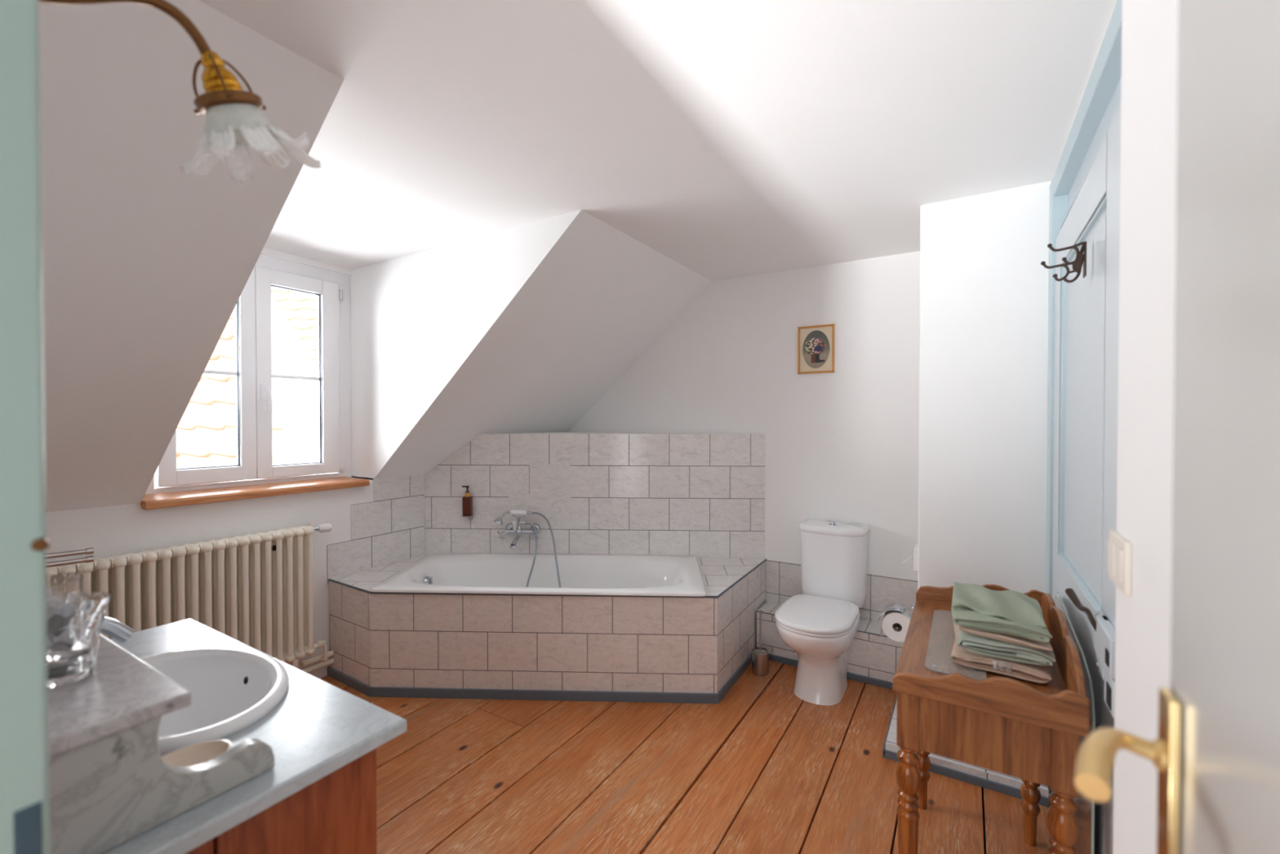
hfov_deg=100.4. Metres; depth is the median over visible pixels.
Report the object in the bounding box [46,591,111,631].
glass tumbler
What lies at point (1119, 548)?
light switch
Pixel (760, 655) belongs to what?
toilet brush
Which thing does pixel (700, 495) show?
tiled wall
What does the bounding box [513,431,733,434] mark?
trim
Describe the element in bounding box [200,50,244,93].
socket
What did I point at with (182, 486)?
window
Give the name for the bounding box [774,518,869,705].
toilet
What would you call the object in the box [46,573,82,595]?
glass tumbler
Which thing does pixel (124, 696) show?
shelf
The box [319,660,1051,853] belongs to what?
floor
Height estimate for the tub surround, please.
0.533 m
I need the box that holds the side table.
[893,584,1089,853]
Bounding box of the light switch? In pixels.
[1107,530,1132,595]
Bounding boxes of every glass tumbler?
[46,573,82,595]
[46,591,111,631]
[47,617,102,688]
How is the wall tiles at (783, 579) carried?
attached to the wall at (842, 445)
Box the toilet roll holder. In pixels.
[877,602,914,628]
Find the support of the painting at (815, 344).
attached to the framed picture at (815, 343)
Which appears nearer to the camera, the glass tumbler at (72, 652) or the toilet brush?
the glass tumbler at (72, 652)
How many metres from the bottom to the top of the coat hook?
0.116 m
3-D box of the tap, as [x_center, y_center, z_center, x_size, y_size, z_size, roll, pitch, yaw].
[-1.236,0.473,1.128,0.052,0.125,0.250,0,1,32]
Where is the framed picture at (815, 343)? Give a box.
[797,323,835,373]
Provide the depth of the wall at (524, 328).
3.00 m
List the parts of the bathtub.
overflow knob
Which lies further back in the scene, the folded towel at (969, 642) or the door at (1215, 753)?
the folded towel at (969, 642)
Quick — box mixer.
[493,509,560,587]
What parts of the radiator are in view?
thermostat knob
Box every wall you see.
[38,0,343,512]
[45,475,373,678]
[260,247,353,476]
[352,209,711,479]
[424,433,764,558]
[568,251,919,580]
[1113,0,1178,853]
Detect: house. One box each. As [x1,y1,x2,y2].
[154,296,318,487]
[271,286,317,432]
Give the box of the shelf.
[47,634,191,756]
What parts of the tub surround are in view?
skirting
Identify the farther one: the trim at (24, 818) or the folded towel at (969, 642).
the folded towel at (969, 642)
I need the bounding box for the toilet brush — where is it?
[751,608,768,675]
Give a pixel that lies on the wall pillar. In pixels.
(984, 283)
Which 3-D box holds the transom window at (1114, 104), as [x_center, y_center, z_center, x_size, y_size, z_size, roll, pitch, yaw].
[1.263,-0.762,1.399,0.058,0.190,1.280,0,1,31]
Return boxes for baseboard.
[768,653,893,689]
[882,694,1048,807]
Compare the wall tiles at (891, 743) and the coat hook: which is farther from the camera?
the wall tiles at (891, 743)
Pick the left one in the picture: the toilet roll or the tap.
the tap
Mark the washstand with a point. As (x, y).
(298, 775)
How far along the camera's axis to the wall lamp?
0.76 m
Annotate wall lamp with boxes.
[38,0,320,185]
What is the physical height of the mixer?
0.695 m
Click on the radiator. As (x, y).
(256, 590)
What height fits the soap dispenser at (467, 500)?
0.224 m
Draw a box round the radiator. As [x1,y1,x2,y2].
[45,521,333,673]
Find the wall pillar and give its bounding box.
[917,181,1051,593]
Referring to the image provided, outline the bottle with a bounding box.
[462,495,472,515]
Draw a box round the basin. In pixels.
[138,647,289,755]
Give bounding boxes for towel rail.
[45,546,93,567]
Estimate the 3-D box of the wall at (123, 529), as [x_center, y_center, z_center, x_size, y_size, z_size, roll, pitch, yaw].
[-1.824,0.834,3.005,0.260,1.060,4.000,0,1,31]
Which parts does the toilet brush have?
handle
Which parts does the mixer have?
cross handle, diverter lever, spout, cross handle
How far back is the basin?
1.19 m
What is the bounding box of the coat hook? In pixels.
[1040,241,1086,282]
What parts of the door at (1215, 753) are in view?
lever handle, handle plate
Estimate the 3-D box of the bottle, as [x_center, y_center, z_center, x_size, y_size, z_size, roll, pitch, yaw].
[-1.102,0.505,3.406,0.052,0.125,0.046,0,1,2]
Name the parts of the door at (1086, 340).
lever handle, moulding, panel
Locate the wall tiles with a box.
[326,474,424,584]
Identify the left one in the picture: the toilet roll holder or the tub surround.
the tub surround
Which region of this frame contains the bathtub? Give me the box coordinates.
[370,552,705,596]
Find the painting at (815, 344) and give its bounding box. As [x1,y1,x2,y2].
[802,330,829,368]
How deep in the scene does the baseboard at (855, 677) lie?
2.87 m
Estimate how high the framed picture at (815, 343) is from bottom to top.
0.292 m
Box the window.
[140,254,369,509]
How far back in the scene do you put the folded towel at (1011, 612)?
1.46 m
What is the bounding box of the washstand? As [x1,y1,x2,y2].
[47,616,406,853]
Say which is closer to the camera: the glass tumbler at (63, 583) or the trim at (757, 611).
the glass tumbler at (63, 583)
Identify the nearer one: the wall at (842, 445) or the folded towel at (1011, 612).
the folded towel at (1011, 612)
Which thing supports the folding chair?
on the floor
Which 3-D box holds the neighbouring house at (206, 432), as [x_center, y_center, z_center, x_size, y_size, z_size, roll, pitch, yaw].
[-5.430,-0.373,6.526,2.511,5.391,7.972,-1,1,-45]
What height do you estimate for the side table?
0.876 m
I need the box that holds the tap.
[100,616,134,642]
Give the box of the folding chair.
[1052,593,1095,853]
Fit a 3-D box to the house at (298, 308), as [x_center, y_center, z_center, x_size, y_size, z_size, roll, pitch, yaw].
[-7.003,-0.283,12.360,6.084,7.074,2.648,0,1,8]
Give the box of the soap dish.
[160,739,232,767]
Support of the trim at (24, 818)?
attached to the wall
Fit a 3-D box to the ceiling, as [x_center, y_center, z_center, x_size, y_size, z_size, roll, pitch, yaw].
[-0.843,-1.033,1.091,4.090,0.200,6.200,0,1,31]
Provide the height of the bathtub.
0.446 m
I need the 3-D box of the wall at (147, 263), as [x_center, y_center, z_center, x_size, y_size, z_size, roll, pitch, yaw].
[-1.864,-0.327,1.385,1.750,1.320,1.220,0,1,31]
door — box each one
[1049,106,1120,853]
[1074,0,1279,853]
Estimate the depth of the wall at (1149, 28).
0.70 m
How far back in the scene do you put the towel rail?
1.78 m
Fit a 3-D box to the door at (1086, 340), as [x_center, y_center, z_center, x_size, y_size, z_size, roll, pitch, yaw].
[1.198,0.343,1.450,0.108,2.063,1.278,0,1,31]
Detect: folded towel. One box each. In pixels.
[951,582,1052,642]
[951,622,1052,683]
[956,625,1055,666]
[957,625,1053,651]
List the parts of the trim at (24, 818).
strike plate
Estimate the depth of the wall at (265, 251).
3.17 m
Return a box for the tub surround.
[327,554,766,703]
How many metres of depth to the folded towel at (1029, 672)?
1.39 m
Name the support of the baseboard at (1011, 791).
attached to the wall pillar
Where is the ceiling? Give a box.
[198,0,1116,281]
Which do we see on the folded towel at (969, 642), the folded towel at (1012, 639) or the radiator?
the folded towel at (1012, 639)
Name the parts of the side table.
leg, turned post, turned post, turned post, turned post, leg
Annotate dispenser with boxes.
[462,485,473,519]
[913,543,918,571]
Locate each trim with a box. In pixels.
[0,0,49,853]
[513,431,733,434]
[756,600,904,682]
[756,610,888,637]
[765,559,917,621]
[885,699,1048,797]
[1045,0,1122,792]
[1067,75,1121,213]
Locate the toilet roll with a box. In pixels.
[880,608,911,641]

